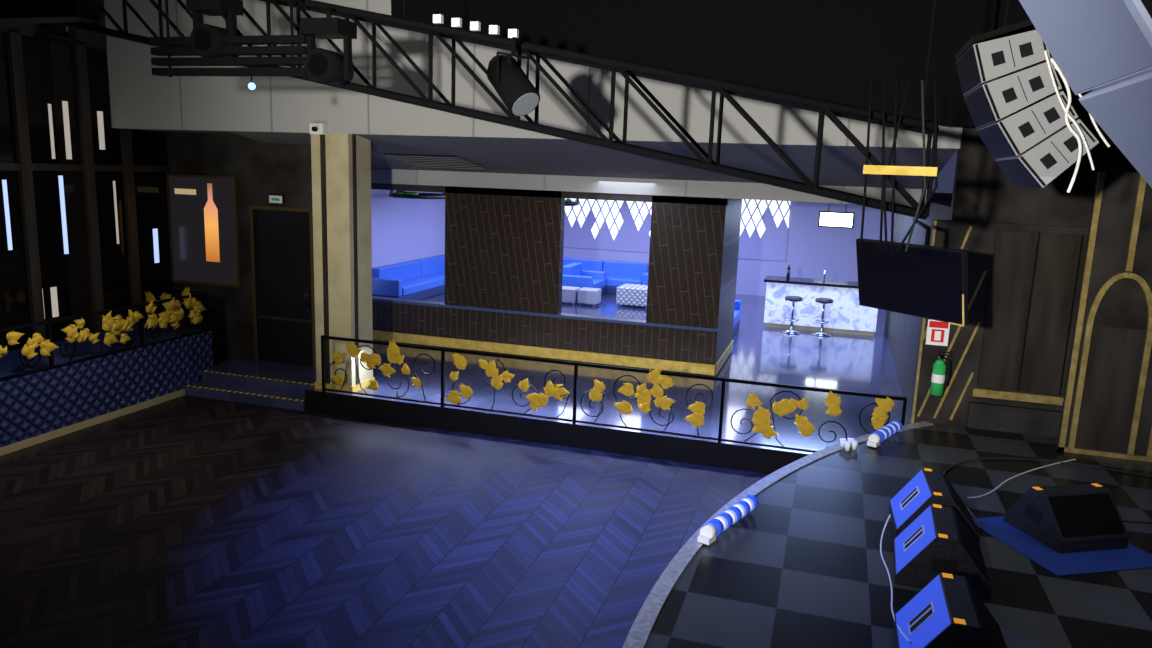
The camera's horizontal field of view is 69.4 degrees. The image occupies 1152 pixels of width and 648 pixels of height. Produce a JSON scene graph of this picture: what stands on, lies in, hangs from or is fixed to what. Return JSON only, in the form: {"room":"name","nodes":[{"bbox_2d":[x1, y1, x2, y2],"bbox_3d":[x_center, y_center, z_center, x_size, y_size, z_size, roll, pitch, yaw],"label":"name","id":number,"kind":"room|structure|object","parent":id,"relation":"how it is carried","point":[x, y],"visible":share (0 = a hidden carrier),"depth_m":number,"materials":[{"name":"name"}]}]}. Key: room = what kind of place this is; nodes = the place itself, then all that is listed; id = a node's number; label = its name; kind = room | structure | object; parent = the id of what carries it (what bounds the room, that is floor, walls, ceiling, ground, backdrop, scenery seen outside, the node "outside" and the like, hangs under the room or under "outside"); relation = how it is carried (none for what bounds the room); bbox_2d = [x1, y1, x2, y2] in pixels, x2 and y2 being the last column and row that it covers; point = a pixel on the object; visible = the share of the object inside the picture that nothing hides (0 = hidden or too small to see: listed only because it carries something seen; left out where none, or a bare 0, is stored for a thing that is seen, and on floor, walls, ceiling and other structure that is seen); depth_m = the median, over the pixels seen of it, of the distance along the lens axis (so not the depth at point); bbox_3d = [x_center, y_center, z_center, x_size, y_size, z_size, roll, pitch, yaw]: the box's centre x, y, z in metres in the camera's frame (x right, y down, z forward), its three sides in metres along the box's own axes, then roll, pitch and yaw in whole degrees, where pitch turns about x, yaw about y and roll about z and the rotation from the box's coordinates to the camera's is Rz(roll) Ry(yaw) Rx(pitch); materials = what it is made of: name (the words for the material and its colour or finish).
{"room":"nightclub","nodes":[
{"label":"nightclub","id":0,"kind":"room"},
{"bbox_2d":[0,0,106,49],"bbox_3d":[-9.426,-4.123,5.812,0.040,2.200,14.600,5,11,17],"label":"wall","id":1,"kind":"structure","parent":0,"point":[90,39],"depth_m":12.28,"materials":[{"name":"black paint"}]},
{"bbox_2d":[0,31,173,350],"bbox_3d":[-9.346,-0.983,6.921,0.100,4.370,15.700,5,11,17],"label":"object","id":2,"kind":"structure","parent":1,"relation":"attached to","point":[84,222],"depth_m":12.45,"materials":[{"name":"mirror"}]},
{"bbox_2d":[166,132,315,367],"bbox_3d":[-5.146,-1.432,15.068,3.200,3.820,2.320,5,11,17],"label":"wall","id":3,"kind":"structure","parent":0,"point":[271,318],"depth_m":13.96,"materials":[{"name":"brown paint"}]},
{"bbox_2d":[166,174,241,287],"bbox_3d":[-6.334,-1.591,14.167,1.410,1.860,0.065,5,11,17],"label":"poster","id":4,"kind":"object","parent":3,"relation":"attached to","point":[204,224],"visible":1,"depth_m":14.14,"materials":[{"name":"black paper"}]},
{"bbox_2d":[268,194,284,204],"bbox_3d":[-4.918,-2.045,13.648,0.290,0.160,0.038,5,11,17],"label":"door sign","id":5,"kind":"object","parent":3,"relation":"attached to","point":[273,198],"visible":1,"depth_m":13.63,"materials":[{"name":"white plastic"}]},
{"bbox_2d":[0,395,768,647],"bbox_3d":[-1.574,2.976,4.432,17.050,0.100,14.400,5,11,17],"label":"floor","id":6,"kind":"structure","parent":0,"point":[186,521],"depth_m":8.47,"materials":[{"name":"brown wood"}]},
{"bbox_2d":[184,293,908,453],"bbox_3d":[2.715,0.441,17.758,17.050,0.300,14.150,5,11,17],"label":"platform","id":7,"kind":"object","parent":6,"relation":"on","point":[838,361],"visible":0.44,"depth_m":13.55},
{"bbox_2d":[311,133,374,391],"bbox_3d":[-3.522,-0.914,12.594,0.660,3.820,0.640,5,11,17],"label":"column","id":8,"kind":"structure","parent":7,"relation":"on","point":[341,163],"depth_m":12.34,"materials":[{"name":"beige stone"}]},
{"bbox_2d":[309,123,326,134],"bbox_3d":[-3.712,-2.795,11.920,0.220,0.150,0.159,5,11,17],"label":"sensor","id":9,"kind":"object","parent":8,"relation":"attached to","point":[315,128],"visible":1,"depth_m":11.90,"materials":[{"name":"white plastic"}]},
{"bbox_2d":[372,254,444,299],"bbox_3d":[-4.006,-1.283,22.564,0.950,0.860,4.800,5,11,17],"label":"sofa","id":10,"kind":"object","parent":7,"relation":"on","point":[419,279],"visible":0.56,"depth_m":21.46,"materials":[{"name":"blue leather"}]},
{"bbox_2d":[371,183,741,376],"bbox_3d":[-0.647,-1.086,16.162,7.200,3.050,2.370,5,11,17],"label":"wall","id":11,"kind":"structure","parent":7,"relation":"on","point":[504,247],"depth_m":14.91,"materials":[{"name":"brown wood"}]},
{"bbox_2d":[562,286,580,304],"bbox_3d":[-0.196,-0.734,21.545,0.500,0.420,0.500,5,11,17],"label":"ottoman","id":12,"kind":"object","parent":7,"relation":"on","point":[569,294],"visible":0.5,"depth_m":21.30,"materials":[{"name":"white leather"}]},
{"bbox_2d":[562,262,605,294],"bbox_3d":[0.189,-1.190,22.859,0.950,0.860,1.450,5,11,17],"label":"sofa","id":13,"kind":"object","parent":7,"relation":"on","point":[573,274],"visible":0.62,"depth_m":22.42,"materials":[{"name":"blue"}]},
{"bbox_2d":[577,287,600,306],"bbox_3d":[0.344,-0.694,21.433,0.500,0.420,0.500,5,11,17],"label":"ottoman","id":14,"kind":"object","parent":7,"relation":"on","point":[586,295],"visible":1,"depth_m":21.21,"materials":[{"name":"white"}]},
{"bbox_2d":[563,257,648,293],"bbox_3d":[0.707,-1.378,23.970,3.000,0.860,0.950,5,11,17],"label":"sofa","id":15,"kind":"object","parent":7,"relation":"on","point":[618,273],"visible":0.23,"depth_m":23.90,"materials":[{"name":"blue leather"}]},
{"bbox_2d":[321,335,906,452],"bbox_3d":[0.080,0.928,11.232,8.140,0.948,0.136,5,11,17],"label":"railing","id":16,"kind":"object","parent":7,"relation":"on","point":[761,420],"visible":0.95,"depth_m":11.07,"materials":[{"name":"black metal"}]},
{"bbox_2d":[616,284,647,308],"bbox_3d":[1.559,-0.728,21.623,0.850,0.500,0.850,5,11,17],"label":"tufted ottoman","id":17,"kind":"object","parent":7,"relation":"on","point":[626,294],"visible":0.67,"depth_m":21.25,"materials":[{"name":"white fabric"}]},
{"bbox_2d":[733,300,740,334],"bbox_3d":[2.992,-0.197,18.063,0.950,0.860,2.200,5,11,17],"label":"sofa","id":18,"kind":"object","parent":7,"relation":"on","point":[737,310],"visible":0.17,"depth_m":18.57,"materials":[{"name":"blue"}]},
{"bbox_2d":[781,296,802,333],"bbox_3d":[4.837,-0.207,18.588,0.420,0.815,0.420,5,11,17],"label":"bar stool","id":19,"kind":"object","parent":7,"relation":"on","point":[793,299],"visible":1,"depth_m":18.53,"materials":[{"name":"silver metal"}]},
{"bbox_2d":[764,264,877,335],"bbox_3d":[5.621,-0.598,19.098,2.550,1.450,0.820,5,11,17],"label":"bar counter","id":20,"kind":"object","parent":7,"relation":"on","point":[845,315],"depth_m":18.84,"materials":[{"name":"stone"}]},
{"bbox_2d":[811,298,832,336],"bbox_3d":[5.471,-0.158,18.446,0.420,0.815,0.420,5,11,17],"label":"bar stool","id":21,"kind":"object","parent":7,"relation":"on","point":[823,301],"visible":1,"depth_m":18.39,"materials":[{"name":"silver metal"}]},
{"bbox_2d":[885,199,950,416],"bbox_3d":[5.948,-0.631,14.697,0.200,3.150,9.800,5,11,17],"label":"wall","id":22,"kind":"structure","parent":7,"relation":"on","point":[902,330],"depth_m":13.83,"materials":[{"name":"blue paint"}]},
{"bbox_2d":[134,129,956,188],"bbox_3d":[-0.932,-2.596,13.045,12.300,0.500,3.200,5,11,17],"label":"ceiling soffit","id":23,"kind":"structure","parent":0,"point":[840,165],"depth_m":12.34,"materials":[{"name":"grey paint"}]},
{"bbox_2d":[381,153,487,169],"bbox_3d":[-2.352,-2.744,14.113,1.350,0.219,1.400,5,11,17],"label":"vent grille","id":24,"kind":"object","parent":23,"relation":"attached to","point":[422,161],"visible":1,"depth_m":14.04,"materials":[{"name":"black metal"}]},
{"bbox_2d":[157,132,957,325],"bbox_3d":[0.680,-1.917,10.359,17.450,7.500,28.900,5,11,17],"label":"wall","id":25,"kind":"structure","parent":0,"point":[812,249],"depth_m":23.51,"materials":[{"name":"blue paint"}]},
{"bbox_2d":[34,23,76,42],"bbox_3d":[-7.353,-4.205,11.893,0.349,0.279,0.600,5,11,17],"label":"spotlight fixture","id":26,"kind":"object","parent":25,"relation":"attached to","point":[66,37],"visible":0.75,"depth_m":11.79,"materials":[{"name":"black metal"}]},
{"bbox_2d":[0,323,212,455],"bbox_3d":[-8.915,1.720,6.891,1.412,0.960,15.012,5,11,17],"label":"wall","id":27,"kind":"structure","parent":25,"relation":"attached to","point":[39,405],"depth_m":11.58,"materials":[{"name":"blue fabric"}]},
{"bbox_2d":[0,324,198,376],"bbox_3d":[-8.942,1.736,6.880,1.370,0.930,14.970,5,11,17],"label":"ledge","id":28,"kind":"object","parent":27,"relation":"on","point":[10,364],"visible":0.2,"depth_m":11.99,"materials":[{"name":"blue"}]},
{"bbox_2d":[0,286,208,369],"bbox_3d":[-7.680,0.317,10.279,1.354,0.700,7.423,5,11,17],"label":"railing","id":29,"kind":"object","parent":28,"relation":"on","point":[173,313],"visible":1,"depth_m":11.85,"materials":[{"name":"black metal"}]},
{"bbox_2d":[371,189,444,267],"bbox_3d":[-4.712,-2.279,21.812,0.054,3.035,10.090,5,11,17],"label":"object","id":30,"kind":"structure","parent":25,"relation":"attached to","point":[403,229],"depth_m":22.22,"materials":[{"name":"blue paint"}]},
{"bbox_2d":[186,370,809,473],"bbox_3d":[-0.834,1.416,11.770,11.092,0.330,0.455,5,11,17],"label":"platform edge","id":31,"kind":"structure","parent":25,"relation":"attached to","point":[699,452],"depth_m":11.43,"materials":[{"name":"black"}]},
{"bbox_2d":[373,330,733,375],"bbox_3d":[-0.685,0.286,16.411,7.225,0.180,2.375,5,11,17],"label":"trim","id":32,"kind":"structure","parent":25,"relation":"attached to","point":[668,365],"depth_m":15.13,"materials":[{"name":"gold metal"}]},
{"bbox_2d":[564,198,789,260],"bbox_3d":[2.767,-3.004,24.646,6.850,1.850,0.035,5,11,17],"label":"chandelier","id":33,"kind":"object","parent":25,"relation":"attached to","point":[590,224],"visible":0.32,"depth_m":24.94,"materials":[{"name":"white glass"}]},
{"bbox_2d":[622,421,933,647],"bbox_3d":[2.370,2.573,2.310,4.818,0.082,15.335,1,11,-4],"label":"trim","id":34,"kind":"structure","parent":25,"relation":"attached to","point":[638,635],"depth_m":6.21,"materials":[{"name":"metal"}]},
{"bbox_2d":[909,219,1088,437],"bbox_3d":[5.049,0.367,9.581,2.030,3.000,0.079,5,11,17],"label":"wall","id":35,"kind":"structure","parent":25,"relation":"attached to","point":[1034,288],"depth_m":9.50,"materials":[{"name":"brown wood"}]},
{"bbox_2d":[926,319,949,345],"bbox_3d":[4.266,0.104,9.808,0.240,0.300,0.012,5,11,17],"label":"sign","id":36,"kind":"object","parent":35,"relation":"attached to","point":[937,331],"visible":0.91,"depth_m":9.80,"materials":[{"name":"white"}]},
{"bbox_2d":[930,351,951,396],"bbox_3d":[4.296,0.581,9.796,0.194,0.532,0.172,5,11,17],"label":"extinguisher","id":37,"kind":"object","parent":35,"relation":"attached to","point":[939,367],"visible":1,"depth_m":9.74,"materials":[{"name":"green metal"}]},
{"bbox_2d":[104,0,1138,226],"bbox_3d":[0.872,-3.612,10.479,17.050,4.200,0.200,5,11,17],"label":"wall","id":38,"kind":"structure","parent":0,"point":[139,99],"depth_m":11.24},
{"bbox_2d":[371,168,926,205],"bbox_3d":[0.543,-2.408,14.415,10.250,0.270,0.300,5,11,17],"label":"beam","id":39,"kind":"structure","parent":0,"point":[640,186],"depth_m":14.19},
{"bbox_2d":[391,0,1104,132],"bbox_3d":[3.208,-3.663,8.843,11.618,3.298,0.050,5,11,17],"label":"ceiling","id":40,"kind":"structure","parent":0,"point":[827,50],"depth_m":9.21,"materials":[{"name":"black paint"}]},
{"bbox_2d":[644,423,1151,647],"bbox_3d":[3.653,2.940,2.884,7.825,0.900,14.250,5,11,17],"label":"floor","id":41,"kind":"structure","parent":0,"point":[805,568],"depth_m":6.21,"materials":[{"name":"tile"}]},
{"bbox_2d":[697,495,758,544],"bbox_3d":[1.250,1.586,6.801,0.128,0.128,0.880,10,13,35],"label":"roll","id":42,"kind":"object","parent":41,"relation":"on","point":[723,521],"visible":1,"depth_m":6.68,"materials":[{"name":"blue fabric"}]},
{"bbox_2d":[840,438,857,450],"bbox_3d":[2.920,1.289,8.898,0.163,0.088,0.190,0,11,-9],"label":"plastic cups","id":43,"kind":"object","parent":41,"relation":"on","point":[851,442],"visible":1,"depth_m":8.86,"materials":[{"name":"white"}]},
{"bbox_2d":[867,420,902,446],"bbox_3d":[3.426,1.209,9.233,0.128,0.128,0.768,11,14,39],"label":"roll","id":44,"kind":"object","parent":41,"relation":"on","point":[874,440],"visible":1,"depth_m":9.11,"materials":[{"name":"blue"}]},
{"bbox_2d":[880,515,910,642],"bbox_3d":[2.246,1.777,5.926,0.097,0.162,2.104,5,11,17],"label":"cable","id":45,"kind":"object","parent":41,"relation":"on","point":[901,631],"visible":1,"depth_m":5.96,"materials":[{"name":"white plastic"}]},
{"bbox_2d":[888,468,979,544],"bbox_3d":[2.973,1.501,6.911,0.642,0.406,0.661,5,11,17],"label":"wedge monitor","id":46,"kind":"object","parent":41,"relation":"on","point":[928,487],"visible":0.7,"depth_m":6.79,"materials":[{"name":"blue"}]},
{"bbox_2d":[893,504,991,600],"bbox_3d":[2.688,1.638,6.122,0.642,0.406,0.661,5,11,17],"label":"wedge monitor","id":47,"kind":"object","parent":41,"relation":"on","point":[937,541],"visible":0.96,"depth_m":5.90,"materials":[{"name":"blue"}]},
{"bbox_2d":[893,573,1006,647],"bbox_3d":[2.276,1.833,4.999,0.620,0.406,0.648,5,11,17],"label":"wedge monitor","id":48,"kind":"object","parent":41,"relation":"on","point":[947,612],"visible":0.98,"depth_m":4.93,"materials":[{"name":"blue"}]},
{"bbox_2d":[967,459,1075,497],"bbox_3d":[4.239,1.437,7.992,2.585,0.214,0.194,-7,14,-40],"label":"cable","id":49,"kind":"object","parent":41,"relation":"on","point":[1071,459],"visible":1,"depth_m":8.21,"materials":[{"name":"white plastic"}]},
{"bbox_2d":[943,458,1151,528],"bbox_3d":[4.282,1.485,8.016,3.128,0.118,1.270,-4,12,-30],"label":"cable","id":50,"kind":"object","parent":41,"relation":"on","point":[950,467],"visible":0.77,"depth_m":8.55,"materials":[{"name":"grey plastic"}]},
{"bbox_2d":[972,483,1151,575],"bbox_3d":[3.969,1.566,6.726,1.040,0.413,1.020,0,11,-13],"label":"wedge monitor","id":51,"kind":"object","parent":41,"relation":"on","point":[1075,529],"visible":0.98,"depth_m":6.64,"materials":[{"name":"black plastic"},{"name":"black metal grille"}]},
{"bbox_2d":[1056,172,1151,461],"bbox_3d":[6.941,0.054,8.341,3.400,3.000,0.090,5,11,17],"label":"wall panel","id":52,"kind":"object","parent":41,"relation":"on","point":[1107,406],"visible":1,"depth_m":8.74,"materials":[{"name":"wood"}]},
{"bbox_2d":[1123,520,1151,523],"bbox_3d":[5.912,1.702,7.156,3.070,0.118,0.289,2,11,-2],"label":"cable","id":53,"kind":"object","parent":41,"relation":"on","point":[1123,520],"visible":0.58,"depth_m":7.08,"materials":[{"name":"grey plastic"}]},
{"bbox_2d":[926,193,952,203],"bbox_3d":[3.414,-3.073,18.994,17.050,0.100,10.250,5,11,17],"label":"ceiling","id":54,"kind":"structure","parent":0,"point":[944,197],"depth_m":15.81,"materials":[{"name":"black"}]},
{"bbox_2d":[389,190,444,198],"bbox_3d":[-3.892,-3.364,20.673,1.500,0.450,1.500,5,11,17],"label":"ring chandelier","id":55,"kind":"object","parent":54,"relation":"hanging from","point":[399,194],"visible":0.78,"depth_m":20.07,"materials":[{"name":"black"}]},
{"bbox_2d":[565,199,578,205],"bbox_3d":[-0.712,-3.033,19.498,1.600,0.450,1.600,5,11,17],"label":"ring chandelier","id":56,"kind":"object","parent":54,"relation":"hanging from","point":[568,202],"visible":0.27,"depth_m":19.06,"materials":[{"name":"silver metal"}]},
{"bbox_2d":[818,204,854,228],"bbox_3d":[7.268,-3.165,23.165,0.940,0.960,0.055,5,11,17],"label":"pendant lamp","id":57,"kind":"object","parent":54,"relation":"hanging from","point":[828,218],"visible":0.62,"depth_m":23.19,"materials":[{"name":"white plastic"}]},
{"bbox_3d":[0.813,-5.699,9.654,17.450,0.200,28.900,5,11,17],"label":"ceiling","id":58,"kind":"structure","parent":0,"visible":0},
{"bbox_2d":[0,0,938,251],"bbox_3d":[-1.850,-2.988,6.802,9.233,4.228,0.832,5,11,17],"label":"truss","id":59,"kind":"object","parent":58,"relation":"hanging from","point":[215,45],"visible":1,"depth_m":6.61,"materials":[{"name":"black metal"}]},
{"bbox_2d":[856,219,967,326],"bbox_3d":[3.322,-0.622,8.669,0.915,0.866,2.389,4,11,8],"label":"tv monitor","id":60,"kind":"object","parent":58,"relation":"hanging from","point":[923,281],"visible":0.95,"depth_m":7.96,"materials":[{"name":"black plastic"}]},
{"bbox_2d":[955,0,1098,187],"bbox_3d":[3.195,-2.838,5.667,0.836,3.757,0.914,5,11,17],"label":"speaker","id":61,"kind":"object","parent":58,"relation":"hanging from","point":[1002,74],"visible":0.99,"depth_m":5.52},
{"bbox_2d":[1050,58,1081,192],"bbox_3d":[3.177,-1.293,5.425,0.256,0.859,0.050,5,11,17],"label":"cables","id":62,"kind":"object","parent":61,"relation":"hanging from","point":[1052,60],"depth_m":5.40,"materials":[{"name":"white plastic"}]},
{"bbox_2d":[1044,50,1094,169],"bbox_3d":[3.204,-1.387,5.403,0.386,0.755,0.020,6,11,20],"label":"cables","id":63,"kind":"object","parent":61,"relation":"hanging from","point":[1045,51],"visible":1,"depth_m":5.40,"materials":[{"name":"white plastic"}]},
{"bbox_2d":[1054,67,1109,146],"bbox_3d":[3.272,-1.406,5.378,0.382,0.511,0.020,6,11,20],"label":"cables","id":64,"kind":"object","parent":61,"relation":"hanging from","point":[1079,95],"visible":0.58,"depth_m":5.36,"materials":[{"name":"white plastic"}]},
{"bbox_2d":[1019,0,1151,187],"bbox_3d":[1.406,-2.038,1.537,1.142,3.941,0.674,5,11,17],"label":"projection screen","id":65,"kind":"object","parent":58,"relation":"hanging from","point":[1104,47],"visible":1,"depth_m":1.88,"materials":[{"name":"black plastic"},{"name":"painted metal"}]}
]}

